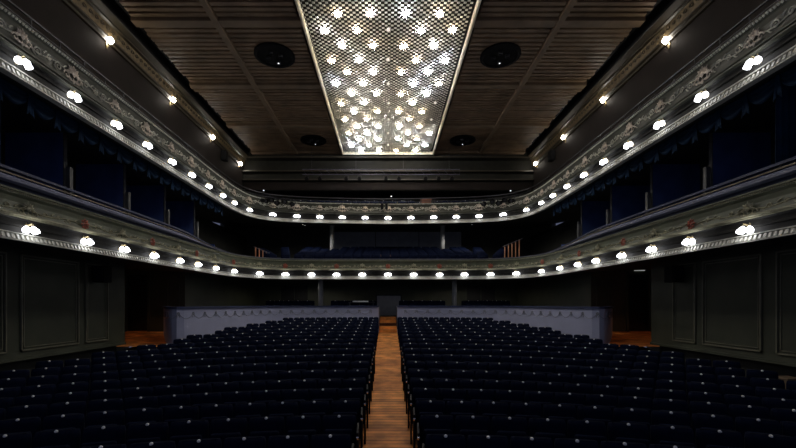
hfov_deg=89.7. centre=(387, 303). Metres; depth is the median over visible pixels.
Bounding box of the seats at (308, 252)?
[257,247,507,258]
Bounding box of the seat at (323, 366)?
[309,362,328,378]
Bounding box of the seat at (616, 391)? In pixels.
[593,385,621,407]
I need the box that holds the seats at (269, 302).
[266,300,509,305]
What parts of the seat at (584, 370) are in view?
backrest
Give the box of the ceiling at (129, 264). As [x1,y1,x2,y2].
[0,235,795,281]
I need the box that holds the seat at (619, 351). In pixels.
[616,349,636,361]
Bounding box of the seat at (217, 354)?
[207,351,226,360]
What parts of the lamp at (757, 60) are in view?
lamp shade, lamp shade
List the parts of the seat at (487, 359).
backrest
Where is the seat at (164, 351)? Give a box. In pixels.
[160,348,179,359]
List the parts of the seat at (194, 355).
backrest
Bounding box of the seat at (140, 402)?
[124,396,157,424]
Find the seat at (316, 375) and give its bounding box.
[301,370,322,388]
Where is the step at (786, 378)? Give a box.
[779,376,795,388]
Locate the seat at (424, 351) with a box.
[421,348,437,357]
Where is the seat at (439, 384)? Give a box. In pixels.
[434,379,457,399]
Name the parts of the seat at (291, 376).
backrest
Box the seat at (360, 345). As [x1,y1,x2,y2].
[358,343,374,373]
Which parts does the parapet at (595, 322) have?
cap rail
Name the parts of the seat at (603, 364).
backrest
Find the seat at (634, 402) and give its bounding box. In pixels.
[618,396,651,424]
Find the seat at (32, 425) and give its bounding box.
[0,417,40,446]
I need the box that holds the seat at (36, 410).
[5,404,46,427]
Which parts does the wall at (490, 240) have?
control panel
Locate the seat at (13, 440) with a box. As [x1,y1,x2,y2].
[0,432,31,447]
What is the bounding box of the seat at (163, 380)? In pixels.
[150,376,176,395]
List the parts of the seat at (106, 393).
backrest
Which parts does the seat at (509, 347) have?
backrest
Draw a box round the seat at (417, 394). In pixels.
[410,388,438,443]
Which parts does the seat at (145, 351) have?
backrest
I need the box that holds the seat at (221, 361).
[213,357,233,372]
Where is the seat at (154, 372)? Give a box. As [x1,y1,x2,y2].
[147,368,171,386]
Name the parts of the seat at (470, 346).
backrest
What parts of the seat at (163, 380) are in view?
backrest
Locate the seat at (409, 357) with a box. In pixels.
[403,354,422,390]
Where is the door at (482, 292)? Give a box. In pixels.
[466,284,496,300]
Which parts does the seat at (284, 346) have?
backrest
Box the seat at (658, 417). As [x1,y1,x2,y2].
[651,410,695,444]
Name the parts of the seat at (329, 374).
backrest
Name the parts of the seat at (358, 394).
backrest, panel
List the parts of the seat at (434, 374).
backrest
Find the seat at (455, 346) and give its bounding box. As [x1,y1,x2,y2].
[451,343,466,354]
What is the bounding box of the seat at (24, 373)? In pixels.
[0,369,29,385]
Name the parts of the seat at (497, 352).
backrest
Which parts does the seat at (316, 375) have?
backrest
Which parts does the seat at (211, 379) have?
backrest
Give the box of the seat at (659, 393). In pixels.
[654,389,689,415]
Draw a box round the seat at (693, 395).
[688,391,722,410]
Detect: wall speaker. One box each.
[221,150,227,161]
[548,150,554,161]
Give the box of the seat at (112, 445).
[82,444,126,447]
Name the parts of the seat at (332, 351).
backrest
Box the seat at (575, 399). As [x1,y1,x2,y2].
[555,392,584,419]
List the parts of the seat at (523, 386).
backrest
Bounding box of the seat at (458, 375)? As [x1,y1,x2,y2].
[452,370,474,388]
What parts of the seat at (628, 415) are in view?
backrest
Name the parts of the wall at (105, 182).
post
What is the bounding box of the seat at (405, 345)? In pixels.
[401,343,417,373]
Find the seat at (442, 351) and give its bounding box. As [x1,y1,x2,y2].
[438,348,454,356]
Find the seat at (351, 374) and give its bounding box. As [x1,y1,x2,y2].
[347,370,369,413]
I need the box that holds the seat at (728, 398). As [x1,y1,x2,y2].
[724,394,761,415]
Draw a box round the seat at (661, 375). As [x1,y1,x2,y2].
[657,371,686,393]
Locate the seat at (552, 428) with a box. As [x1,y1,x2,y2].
[529,418,566,447]
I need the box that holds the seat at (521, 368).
[510,363,531,376]
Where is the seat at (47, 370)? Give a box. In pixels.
[31,367,60,383]
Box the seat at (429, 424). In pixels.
[417,415,453,447]
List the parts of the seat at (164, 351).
backrest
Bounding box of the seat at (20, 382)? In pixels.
[0,377,25,395]
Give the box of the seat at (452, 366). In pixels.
[447,362,466,378]
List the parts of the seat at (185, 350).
backrest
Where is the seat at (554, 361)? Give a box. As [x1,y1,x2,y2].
[542,357,562,372]
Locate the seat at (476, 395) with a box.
[467,389,494,414]
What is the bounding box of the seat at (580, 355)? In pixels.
[570,352,589,365]
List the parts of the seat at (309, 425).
backrest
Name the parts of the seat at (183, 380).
backrest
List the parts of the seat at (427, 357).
backrest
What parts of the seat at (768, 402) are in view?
backrest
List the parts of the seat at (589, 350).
backrest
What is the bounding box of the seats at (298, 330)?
[136,317,639,355]
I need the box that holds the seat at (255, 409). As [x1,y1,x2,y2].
[234,402,265,435]
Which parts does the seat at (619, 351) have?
backrest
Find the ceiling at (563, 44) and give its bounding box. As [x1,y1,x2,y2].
[114,0,661,153]
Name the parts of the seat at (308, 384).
backrest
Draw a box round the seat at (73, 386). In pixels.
[57,382,88,399]
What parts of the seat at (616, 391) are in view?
backrest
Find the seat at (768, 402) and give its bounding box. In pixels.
[763,397,795,416]
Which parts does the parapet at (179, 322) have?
cap rail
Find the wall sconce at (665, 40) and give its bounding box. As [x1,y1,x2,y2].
[662,37,670,48]
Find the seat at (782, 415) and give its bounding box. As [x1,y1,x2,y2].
[771,408,795,434]
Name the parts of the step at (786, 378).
lid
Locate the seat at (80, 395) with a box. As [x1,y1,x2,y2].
[53,391,87,410]
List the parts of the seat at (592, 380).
backrest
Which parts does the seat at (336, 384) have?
backrest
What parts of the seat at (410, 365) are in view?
panel, backrest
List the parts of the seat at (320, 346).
backrest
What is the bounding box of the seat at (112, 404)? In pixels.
[84,398,122,427]
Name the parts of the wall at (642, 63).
cornice moulding, cornice moulding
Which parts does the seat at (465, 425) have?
backrest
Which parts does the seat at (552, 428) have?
backrest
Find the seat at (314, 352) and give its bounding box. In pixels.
[303,349,319,356]
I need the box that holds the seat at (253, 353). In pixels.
[247,350,264,362]
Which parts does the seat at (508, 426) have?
backrest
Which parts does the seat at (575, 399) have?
backrest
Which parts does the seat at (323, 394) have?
backrest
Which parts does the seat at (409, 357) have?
panel, backrest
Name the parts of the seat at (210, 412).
backrest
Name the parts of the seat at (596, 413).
backrest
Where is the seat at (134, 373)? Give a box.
[119,369,145,388]
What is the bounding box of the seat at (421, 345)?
[419,343,433,353]
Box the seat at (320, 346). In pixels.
[309,343,324,354]
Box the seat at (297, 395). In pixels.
[281,389,308,414]
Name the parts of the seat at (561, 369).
backrest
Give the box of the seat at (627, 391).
[623,387,653,410]
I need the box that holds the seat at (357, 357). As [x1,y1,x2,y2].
[353,354,372,390]
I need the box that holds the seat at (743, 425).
[735,417,781,446]
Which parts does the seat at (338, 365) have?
backrest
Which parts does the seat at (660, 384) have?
backrest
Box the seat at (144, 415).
[125,408,162,443]
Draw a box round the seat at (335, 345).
[325,343,340,349]
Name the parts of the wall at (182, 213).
panel, post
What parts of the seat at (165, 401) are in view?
backrest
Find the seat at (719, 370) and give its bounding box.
[715,367,744,383]
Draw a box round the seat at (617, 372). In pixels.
[604,368,628,386]
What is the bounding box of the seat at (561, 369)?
[556,365,578,380]
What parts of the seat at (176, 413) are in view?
backrest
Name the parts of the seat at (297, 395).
backrest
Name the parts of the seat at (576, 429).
backrest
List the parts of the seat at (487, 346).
backrest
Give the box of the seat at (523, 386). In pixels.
[510,381,535,402]
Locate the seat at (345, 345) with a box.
[342,343,356,353]
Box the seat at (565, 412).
[543,404,576,437]
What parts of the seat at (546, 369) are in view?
backrest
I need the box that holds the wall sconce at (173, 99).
[169,97,175,105]
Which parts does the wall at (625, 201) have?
post, panel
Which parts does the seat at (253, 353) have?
backrest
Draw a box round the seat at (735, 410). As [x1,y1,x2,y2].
[729,404,770,427]
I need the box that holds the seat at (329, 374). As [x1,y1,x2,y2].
[324,370,345,382]
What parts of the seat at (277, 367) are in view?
backrest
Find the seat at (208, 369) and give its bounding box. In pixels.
[197,365,219,380]
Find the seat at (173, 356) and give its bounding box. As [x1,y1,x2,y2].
[164,353,184,367]
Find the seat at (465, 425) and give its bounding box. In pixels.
[455,415,490,447]
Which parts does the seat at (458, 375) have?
backrest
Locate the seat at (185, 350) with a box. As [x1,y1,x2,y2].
[181,347,199,358]
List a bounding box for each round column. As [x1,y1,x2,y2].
[318,279,323,305]
[329,225,333,249]
[440,225,444,249]
[452,279,456,305]
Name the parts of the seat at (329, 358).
backrest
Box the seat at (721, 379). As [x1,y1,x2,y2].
[717,375,748,393]
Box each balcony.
[0,0,795,223]
[0,156,795,278]
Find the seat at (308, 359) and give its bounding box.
[296,355,314,369]
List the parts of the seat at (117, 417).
backrest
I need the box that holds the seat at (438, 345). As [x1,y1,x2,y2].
[435,343,450,349]
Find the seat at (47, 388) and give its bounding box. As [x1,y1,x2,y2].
[21,384,55,403]
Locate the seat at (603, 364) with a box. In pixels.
[586,359,607,375]
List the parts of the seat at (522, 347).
backrest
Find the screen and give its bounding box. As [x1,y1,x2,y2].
[376,295,401,315]
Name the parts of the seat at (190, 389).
backrest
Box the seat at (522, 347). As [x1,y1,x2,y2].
[520,345,536,356]
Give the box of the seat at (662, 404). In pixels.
[653,398,691,427]
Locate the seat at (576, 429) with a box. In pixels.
[567,420,606,447]
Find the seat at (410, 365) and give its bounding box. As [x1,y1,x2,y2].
[404,361,425,400]
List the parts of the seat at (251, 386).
backrest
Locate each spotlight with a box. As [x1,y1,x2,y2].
[260,195,267,203]
[508,196,515,202]
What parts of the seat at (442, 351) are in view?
backrest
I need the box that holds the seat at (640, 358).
[636,355,658,370]
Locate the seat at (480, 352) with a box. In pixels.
[474,349,490,361]
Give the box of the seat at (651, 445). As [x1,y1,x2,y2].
[649,444,693,447]
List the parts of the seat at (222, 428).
backrest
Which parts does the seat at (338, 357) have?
backrest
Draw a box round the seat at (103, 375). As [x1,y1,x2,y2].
[89,371,118,393]
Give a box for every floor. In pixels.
[90,347,156,372]
[116,331,166,346]
[359,332,416,447]
[609,331,659,346]
[619,347,685,372]
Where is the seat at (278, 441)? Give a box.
[267,435,308,447]
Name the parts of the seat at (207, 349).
backrest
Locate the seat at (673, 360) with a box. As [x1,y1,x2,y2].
[660,357,684,365]
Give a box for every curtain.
[0,99,0,171]
[775,83,795,171]
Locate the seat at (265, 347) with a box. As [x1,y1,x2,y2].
[257,344,273,355]
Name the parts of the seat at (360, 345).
backrest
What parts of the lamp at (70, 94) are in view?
lamp shade, lamp shade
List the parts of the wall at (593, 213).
post, panel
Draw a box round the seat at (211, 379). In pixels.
[204,373,228,389]
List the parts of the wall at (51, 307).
panel moulding, panel moulding, plinth moulding, panel moulding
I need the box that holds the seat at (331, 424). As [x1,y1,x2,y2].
[322,415,358,447]
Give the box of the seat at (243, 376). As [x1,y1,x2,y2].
[230,372,253,390]
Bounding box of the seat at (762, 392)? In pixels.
[756,387,792,406]
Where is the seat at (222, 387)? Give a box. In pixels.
[212,382,238,403]
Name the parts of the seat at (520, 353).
backrest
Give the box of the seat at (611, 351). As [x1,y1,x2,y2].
[596,348,615,359]
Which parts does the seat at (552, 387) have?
backrest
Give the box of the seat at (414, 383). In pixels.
[407,379,433,427]
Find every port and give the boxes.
[254,42,294,67]
[300,135,325,145]
[450,135,475,145]
[480,42,520,67]
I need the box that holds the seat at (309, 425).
[285,415,320,447]
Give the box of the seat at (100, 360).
[91,357,115,365]
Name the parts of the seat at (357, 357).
backrest, panel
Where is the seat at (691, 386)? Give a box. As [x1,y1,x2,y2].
[687,382,718,399]
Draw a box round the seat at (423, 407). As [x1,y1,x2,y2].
[413,400,445,447]
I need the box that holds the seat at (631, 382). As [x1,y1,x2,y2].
[626,378,654,398]
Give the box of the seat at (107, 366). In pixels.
[89,363,116,388]
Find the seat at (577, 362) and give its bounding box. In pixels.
[563,358,584,370]
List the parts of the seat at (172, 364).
backrest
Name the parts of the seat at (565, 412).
backrest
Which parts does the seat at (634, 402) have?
backrest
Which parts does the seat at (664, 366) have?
backrest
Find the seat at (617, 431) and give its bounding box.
[607,422,649,447]
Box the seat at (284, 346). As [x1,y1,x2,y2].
[275,344,290,354]
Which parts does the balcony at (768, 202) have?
moulding, lip moulding, fascia moulding, dentil trim, bead moulding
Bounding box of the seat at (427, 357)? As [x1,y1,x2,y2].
[423,354,441,364]
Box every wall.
[0,0,250,227]
[0,245,125,376]
[1,129,774,256]
[5,132,72,195]
[76,164,130,215]
[116,270,258,350]
[126,185,186,235]
[166,201,214,245]
[220,194,555,239]
[227,152,548,224]
[259,282,516,305]
[517,270,659,350]
[525,0,779,227]
[561,201,609,245]
[589,185,649,235]
[645,164,699,215]
[650,242,795,376]
[703,132,770,196]
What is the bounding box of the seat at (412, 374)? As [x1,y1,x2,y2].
[406,370,428,413]
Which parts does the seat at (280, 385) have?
backrest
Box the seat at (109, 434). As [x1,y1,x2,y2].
[80,425,125,447]
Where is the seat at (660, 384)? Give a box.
[656,380,687,401]
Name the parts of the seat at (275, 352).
backrest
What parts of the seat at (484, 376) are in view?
backrest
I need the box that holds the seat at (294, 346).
[292,344,307,354]
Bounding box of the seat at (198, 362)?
[191,358,212,370]
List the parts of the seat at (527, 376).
backrest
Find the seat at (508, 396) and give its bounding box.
[496,390,523,415]
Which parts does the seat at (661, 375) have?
backrest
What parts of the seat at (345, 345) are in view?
backrest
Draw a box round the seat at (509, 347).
[502,344,518,355]
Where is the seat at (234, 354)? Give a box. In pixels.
[227,351,245,363]
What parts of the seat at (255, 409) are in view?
backrest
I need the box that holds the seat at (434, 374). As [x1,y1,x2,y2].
[430,370,451,382]
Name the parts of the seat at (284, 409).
backrest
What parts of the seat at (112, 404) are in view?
backrest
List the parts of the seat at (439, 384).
backrest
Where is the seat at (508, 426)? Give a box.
[492,416,527,447]
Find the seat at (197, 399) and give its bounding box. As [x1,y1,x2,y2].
[191,392,220,419]
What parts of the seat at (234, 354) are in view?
backrest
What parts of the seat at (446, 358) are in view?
backrest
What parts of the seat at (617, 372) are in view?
backrest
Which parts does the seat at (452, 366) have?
backrest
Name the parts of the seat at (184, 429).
backrest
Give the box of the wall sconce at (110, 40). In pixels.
[105,37,113,48]
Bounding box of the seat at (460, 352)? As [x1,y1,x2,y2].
[456,349,472,356]
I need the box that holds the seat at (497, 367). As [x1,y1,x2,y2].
[489,363,509,379]
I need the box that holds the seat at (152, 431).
[126,422,168,447]
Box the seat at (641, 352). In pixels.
[638,350,659,363]
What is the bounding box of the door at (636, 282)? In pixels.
[626,272,650,331]
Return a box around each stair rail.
[253,246,268,256]
[503,238,522,257]
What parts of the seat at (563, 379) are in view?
backrest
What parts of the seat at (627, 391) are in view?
backrest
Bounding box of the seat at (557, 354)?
[549,351,568,360]
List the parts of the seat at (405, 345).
backrest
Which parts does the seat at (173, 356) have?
backrest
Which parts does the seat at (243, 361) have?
backrest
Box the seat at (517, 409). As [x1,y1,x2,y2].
[510,402,541,435]
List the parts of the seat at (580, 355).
backrest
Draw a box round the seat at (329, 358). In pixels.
[315,354,333,369]
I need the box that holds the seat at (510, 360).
[501,356,519,365]
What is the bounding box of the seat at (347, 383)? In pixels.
[342,379,368,427]
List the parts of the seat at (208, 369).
backrest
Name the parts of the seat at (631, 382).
backrest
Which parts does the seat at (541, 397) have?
backrest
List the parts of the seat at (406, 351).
backrest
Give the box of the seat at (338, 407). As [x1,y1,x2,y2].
[330,400,362,447]
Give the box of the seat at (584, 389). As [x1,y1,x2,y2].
[564,383,591,405]
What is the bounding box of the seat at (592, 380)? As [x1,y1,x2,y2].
[572,375,597,393]
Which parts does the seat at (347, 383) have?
backrest, panel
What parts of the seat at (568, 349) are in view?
backrest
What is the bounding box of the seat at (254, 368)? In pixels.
[244,363,265,376]
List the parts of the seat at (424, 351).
backrest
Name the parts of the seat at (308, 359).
backrest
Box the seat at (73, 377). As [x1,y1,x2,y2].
[60,373,89,385]
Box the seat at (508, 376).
[498,371,521,387]
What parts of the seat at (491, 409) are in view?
backrest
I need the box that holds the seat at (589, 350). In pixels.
[576,347,594,358]
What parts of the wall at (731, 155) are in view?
post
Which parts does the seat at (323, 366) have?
backrest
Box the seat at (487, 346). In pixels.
[485,344,500,354]
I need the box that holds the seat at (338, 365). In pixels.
[330,361,349,378]
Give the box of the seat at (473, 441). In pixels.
[467,435,508,447]
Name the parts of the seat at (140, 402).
backrest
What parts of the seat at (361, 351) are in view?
backrest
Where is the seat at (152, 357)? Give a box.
[141,354,162,365]
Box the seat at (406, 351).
[401,348,419,381]
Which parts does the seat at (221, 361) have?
backrest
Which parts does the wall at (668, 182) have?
post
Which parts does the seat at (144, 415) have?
backrest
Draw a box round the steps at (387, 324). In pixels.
[379,317,396,332]
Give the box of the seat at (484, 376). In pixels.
[475,371,497,388]
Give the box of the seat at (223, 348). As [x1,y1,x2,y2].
[220,346,237,352]
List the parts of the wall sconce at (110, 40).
bulb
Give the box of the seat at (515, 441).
[510,436,552,447]
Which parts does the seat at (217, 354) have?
backrest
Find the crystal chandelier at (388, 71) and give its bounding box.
[294,0,481,154]
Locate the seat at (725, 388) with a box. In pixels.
[720,384,754,403]
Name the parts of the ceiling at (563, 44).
slat panel, slat panel, slat panel, slat panel, slat panel, slat panel, slat panel, slat panel, slat panel, slat panel, slat panel, slat panel, slat panel, slat panel, slat panel, slat panel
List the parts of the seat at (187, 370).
backrest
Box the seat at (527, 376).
[522,372,545,390]
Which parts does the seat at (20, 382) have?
backrest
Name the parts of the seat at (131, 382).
backrest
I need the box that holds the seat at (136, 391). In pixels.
[122,387,152,410]
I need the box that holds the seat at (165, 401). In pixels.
[158,394,189,421]
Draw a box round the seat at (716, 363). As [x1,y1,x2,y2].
[713,360,740,374]
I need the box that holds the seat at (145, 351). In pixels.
[139,349,159,361]
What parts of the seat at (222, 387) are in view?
backrest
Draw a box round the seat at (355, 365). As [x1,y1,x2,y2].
[350,361,371,400]
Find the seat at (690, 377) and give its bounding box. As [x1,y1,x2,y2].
[686,373,715,385]
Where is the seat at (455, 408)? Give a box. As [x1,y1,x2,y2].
[446,400,476,433]
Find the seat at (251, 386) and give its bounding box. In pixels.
[240,381,265,402]
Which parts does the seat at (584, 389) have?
backrest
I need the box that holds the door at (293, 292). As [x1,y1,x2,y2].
[279,284,308,300]
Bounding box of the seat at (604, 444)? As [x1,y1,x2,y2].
[600,441,646,447]
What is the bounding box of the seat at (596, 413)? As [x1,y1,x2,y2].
[577,406,612,440]
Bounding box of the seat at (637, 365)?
[633,362,657,375]
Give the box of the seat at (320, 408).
[299,400,329,433]
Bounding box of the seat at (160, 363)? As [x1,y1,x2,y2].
[143,360,166,377]
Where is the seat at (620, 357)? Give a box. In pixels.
[613,354,634,365]
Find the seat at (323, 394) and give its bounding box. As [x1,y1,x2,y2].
[309,388,335,414]
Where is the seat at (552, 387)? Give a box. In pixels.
[537,382,563,403]
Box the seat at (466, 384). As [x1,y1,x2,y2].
[459,379,483,400]
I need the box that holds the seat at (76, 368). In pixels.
[62,365,89,374]
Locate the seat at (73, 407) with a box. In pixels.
[48,401,86,422]
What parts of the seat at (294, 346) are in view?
backrest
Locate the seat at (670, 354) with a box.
[661,351,684,360]
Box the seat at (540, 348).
[538,346,555,352]
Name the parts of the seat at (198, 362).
backrest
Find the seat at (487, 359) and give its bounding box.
[481,355,499,370]
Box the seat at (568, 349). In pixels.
[556,346,574,357]
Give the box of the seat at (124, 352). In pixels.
[116,350,137,363]
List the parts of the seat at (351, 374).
backrest, panel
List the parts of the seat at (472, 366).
backrest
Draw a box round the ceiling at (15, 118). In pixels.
[0,60,795,227]
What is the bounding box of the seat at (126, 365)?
[118,362,142,375]
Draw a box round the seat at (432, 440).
[422,434,465,447]
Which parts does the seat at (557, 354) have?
backrest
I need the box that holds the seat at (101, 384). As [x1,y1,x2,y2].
[88,380,119,401]
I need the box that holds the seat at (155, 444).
[129,441,175,447]
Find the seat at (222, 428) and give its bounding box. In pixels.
[209,418,246,447]
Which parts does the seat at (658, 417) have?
backrest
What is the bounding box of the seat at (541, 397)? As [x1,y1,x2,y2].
[525,391,553,417]
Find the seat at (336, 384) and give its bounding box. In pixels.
[318,379,341,399]
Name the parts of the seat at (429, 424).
panel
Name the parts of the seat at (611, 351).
backrest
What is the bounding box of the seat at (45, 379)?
[27,375,58,393]
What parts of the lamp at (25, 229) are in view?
lamp shade, lamp shade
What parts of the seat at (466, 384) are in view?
backrest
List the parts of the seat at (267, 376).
backrest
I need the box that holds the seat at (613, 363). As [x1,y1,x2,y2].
[609,360,632,377]
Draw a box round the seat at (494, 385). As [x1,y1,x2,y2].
[484,380,509,401]
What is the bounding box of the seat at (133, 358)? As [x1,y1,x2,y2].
[117,355,139,370]
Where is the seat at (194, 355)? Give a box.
[186,352,205,365]
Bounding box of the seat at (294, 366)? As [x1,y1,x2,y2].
[288,362,307,375]
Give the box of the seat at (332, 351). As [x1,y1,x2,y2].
[321,348,337,356]
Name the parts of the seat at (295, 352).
backrest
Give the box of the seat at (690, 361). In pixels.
[686,358,711,366]
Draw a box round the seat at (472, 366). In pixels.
[468,362,487,375]
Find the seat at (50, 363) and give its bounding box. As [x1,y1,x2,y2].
[35,360,62,374]
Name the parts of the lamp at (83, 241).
lamp shade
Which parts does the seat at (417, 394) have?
panel, backrest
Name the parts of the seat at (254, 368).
backrest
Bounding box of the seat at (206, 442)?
[177,438,221,447]
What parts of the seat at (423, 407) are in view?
panel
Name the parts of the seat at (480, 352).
backrest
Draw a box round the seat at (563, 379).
[547,373,571,389]
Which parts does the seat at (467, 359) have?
backrest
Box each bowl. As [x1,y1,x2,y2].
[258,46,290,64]
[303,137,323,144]
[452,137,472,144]
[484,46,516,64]
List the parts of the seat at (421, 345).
backrest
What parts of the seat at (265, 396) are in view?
backrest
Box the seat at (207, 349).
[201,346,219,357]
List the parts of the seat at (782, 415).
backrest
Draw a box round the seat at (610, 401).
[586,394,617,421]
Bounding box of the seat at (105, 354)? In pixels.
[91,351,114,360]
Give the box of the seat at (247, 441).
[223,436,265,447]
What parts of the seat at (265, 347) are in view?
backrest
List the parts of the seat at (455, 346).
backrest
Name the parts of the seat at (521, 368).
backrest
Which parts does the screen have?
frame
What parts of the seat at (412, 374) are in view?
panel, backrest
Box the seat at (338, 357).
[334,354,352,364]
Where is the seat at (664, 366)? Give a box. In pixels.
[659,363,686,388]
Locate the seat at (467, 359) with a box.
[461,355,479,369]
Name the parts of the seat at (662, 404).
backrest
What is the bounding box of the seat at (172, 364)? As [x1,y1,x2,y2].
[168,359,189,375]
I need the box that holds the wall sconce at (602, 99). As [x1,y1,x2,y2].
[600,97,606,105]
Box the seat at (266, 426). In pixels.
[248,416,283,447]
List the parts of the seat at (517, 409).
backrest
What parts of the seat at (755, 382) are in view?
backrest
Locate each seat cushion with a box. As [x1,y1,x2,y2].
[36,445,69,447]
[43,427,74,430]
[80,440,116,447]
[85,424,116,427]
[124,407,150,424]
[125,421,155,443]
[126,437,160,447]
[160,405,184,421]
[164,418,192,440]
[169,434,201,447]
[192,403,215,419]
[199,373,216,380]
[200,416,227,437]
[210,432,240,447]
[224,372,239,381]
[224,401,246,417]
[235,415,260,435]
[249,431,278,447]
[254,400,275,415]
[269,413,293,434]
[283,399,304,414]
[287,429,315,447]
[301,412,325,433]
[311,369,326,378]
[312,399,332,414]
[324,429,351,443]
[333,412,356,428]
[340,398,360,417]
[352,368,367,369]
[408,368,423,369]
[415,398,435,417]
[419,412,442,428]
[424,429,451,443]
[443,399,463,414]
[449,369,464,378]
[450,412,474,433]
[460,429,488,447]
[471,399,492,414]
[482,413,506,434]
[497,431,526,447]
[500,400,521,415]
[515,415,540,435]
[529,401,551,417]
[535,432,565,447]
[536,372,551,381]
[548,416,575,437]
[559,373,576,380]
[560,403,583,419]
[574,434,606,447]
[583,418,611,440]
[591,405,615,421]
[615,437,649,447]
[620,421,650,443]
[625,407,651,424]
[659,424,690,427]
[659,440,695,447]
[701,427,732,430]
[706,445,739,447]
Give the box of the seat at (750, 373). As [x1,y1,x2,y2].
[746,369,778,385]
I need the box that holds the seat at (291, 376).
[278,371,300,388]
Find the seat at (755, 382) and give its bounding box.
[750,377,784,395]
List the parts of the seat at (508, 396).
backrest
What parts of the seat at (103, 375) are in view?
backrest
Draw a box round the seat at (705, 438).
[695,428,743,447]
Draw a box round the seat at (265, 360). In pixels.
[256,356,274,365]
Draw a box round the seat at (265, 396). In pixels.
[252,390,279,415]
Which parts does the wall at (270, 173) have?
ledge moulding, ledge moulding, ledge moulding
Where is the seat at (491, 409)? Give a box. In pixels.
[478,401,508,434]
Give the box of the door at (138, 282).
[125,272,149,331]
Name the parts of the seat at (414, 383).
panel, backrest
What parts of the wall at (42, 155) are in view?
post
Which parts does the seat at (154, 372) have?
backrest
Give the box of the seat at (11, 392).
[0,387,19,406]
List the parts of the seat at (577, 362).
backrest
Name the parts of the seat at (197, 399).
backrest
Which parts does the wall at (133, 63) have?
cornice moulding, cornice moulding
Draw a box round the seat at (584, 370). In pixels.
[579,366,602,384]
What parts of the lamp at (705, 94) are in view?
lamp shade, lamp shade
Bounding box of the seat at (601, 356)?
[591,353,611,367]
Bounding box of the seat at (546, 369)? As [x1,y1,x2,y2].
[533,364,554,381]
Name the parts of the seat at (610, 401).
backrest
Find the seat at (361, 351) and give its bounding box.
[356,348,374,381]
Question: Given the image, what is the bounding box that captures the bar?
[302,169,459,180]
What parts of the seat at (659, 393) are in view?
backrest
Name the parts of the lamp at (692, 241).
lamp shade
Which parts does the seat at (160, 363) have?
backrest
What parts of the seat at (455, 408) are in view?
backrest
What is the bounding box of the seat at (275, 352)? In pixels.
[266,349,283,362]
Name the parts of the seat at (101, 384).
backrest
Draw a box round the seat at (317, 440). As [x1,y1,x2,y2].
[310,434,353,447]
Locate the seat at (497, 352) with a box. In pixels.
[492,349,509,362]
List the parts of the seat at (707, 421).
backrest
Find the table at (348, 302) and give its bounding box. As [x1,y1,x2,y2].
[348,302,373,305]
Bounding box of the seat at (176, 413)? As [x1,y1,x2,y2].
[163,406,198,440]
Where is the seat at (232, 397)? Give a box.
[222,391,250,417]
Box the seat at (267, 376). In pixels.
[254,371,277,387]
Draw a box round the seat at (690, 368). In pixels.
[686,365,713,374]
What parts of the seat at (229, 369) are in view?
backrest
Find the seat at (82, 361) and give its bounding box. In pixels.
[64,358,89,366]
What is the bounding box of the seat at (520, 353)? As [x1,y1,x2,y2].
[511,350,528,362]
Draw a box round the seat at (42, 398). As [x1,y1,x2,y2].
[14,394,51,415]
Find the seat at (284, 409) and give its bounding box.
[267,401,297,434]
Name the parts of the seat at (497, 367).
backrest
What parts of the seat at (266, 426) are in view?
backrest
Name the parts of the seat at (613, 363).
backrest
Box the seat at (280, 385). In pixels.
[266,380,291,401]
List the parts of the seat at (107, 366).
backrest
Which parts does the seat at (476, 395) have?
backrest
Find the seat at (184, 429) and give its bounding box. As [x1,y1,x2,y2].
[169,420,208,447]
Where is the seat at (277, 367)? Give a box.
[266,363,286,379]
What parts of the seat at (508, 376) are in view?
backrest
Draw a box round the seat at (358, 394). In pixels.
[337,388,365,443]
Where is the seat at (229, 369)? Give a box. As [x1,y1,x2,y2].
[221,364,242,381]
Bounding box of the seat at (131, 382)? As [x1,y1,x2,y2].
[121,378,149,398]
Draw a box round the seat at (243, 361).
[235,356,254,371]
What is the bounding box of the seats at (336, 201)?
[287,200,488,202]
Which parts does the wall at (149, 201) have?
panel, post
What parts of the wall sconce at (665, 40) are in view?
bulb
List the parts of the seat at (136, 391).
backrest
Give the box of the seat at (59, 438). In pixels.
[32,428,80,447]
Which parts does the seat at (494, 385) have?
backrest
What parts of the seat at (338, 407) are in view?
panel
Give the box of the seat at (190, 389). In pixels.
[184,383,211,405]
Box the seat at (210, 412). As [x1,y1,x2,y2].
[199,404,232,437]
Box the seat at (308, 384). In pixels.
[292,379,316,400]
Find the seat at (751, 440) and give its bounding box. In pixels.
[744,432,795,447]
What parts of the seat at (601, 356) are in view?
backrest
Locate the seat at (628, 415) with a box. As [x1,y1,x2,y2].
[613,408,650,443]
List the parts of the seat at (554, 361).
backrest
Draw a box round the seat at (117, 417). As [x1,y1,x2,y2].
[80,410,124,444]
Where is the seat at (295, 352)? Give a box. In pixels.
[285,349,301,361]
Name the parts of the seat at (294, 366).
backrest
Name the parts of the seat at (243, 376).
backrest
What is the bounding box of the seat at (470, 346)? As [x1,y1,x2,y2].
[468,344,483,354]
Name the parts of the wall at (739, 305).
panel moulding, plinth moulding, panel moulding, panel moulding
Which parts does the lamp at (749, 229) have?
lamp shade, lamp shade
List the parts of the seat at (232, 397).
backrest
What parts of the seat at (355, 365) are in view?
backrest, panel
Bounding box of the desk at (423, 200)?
[420,199,431,202]
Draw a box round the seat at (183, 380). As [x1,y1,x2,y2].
[178,375,203,393]
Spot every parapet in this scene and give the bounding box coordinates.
[162,306,378,343]
[397,306,613,343]
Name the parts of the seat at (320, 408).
backrest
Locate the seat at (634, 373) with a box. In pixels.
[630,369,656,388]
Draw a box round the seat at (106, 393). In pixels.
[86,389,121,415]
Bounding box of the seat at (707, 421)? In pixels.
[691,413,744,447]
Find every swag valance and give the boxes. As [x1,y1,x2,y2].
[0,77,222,215]
[553,65,795,215]
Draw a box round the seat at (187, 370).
[173,366,196,384]
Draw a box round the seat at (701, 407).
[689,401,727,422]
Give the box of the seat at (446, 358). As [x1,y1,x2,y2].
[442,354,460,369]

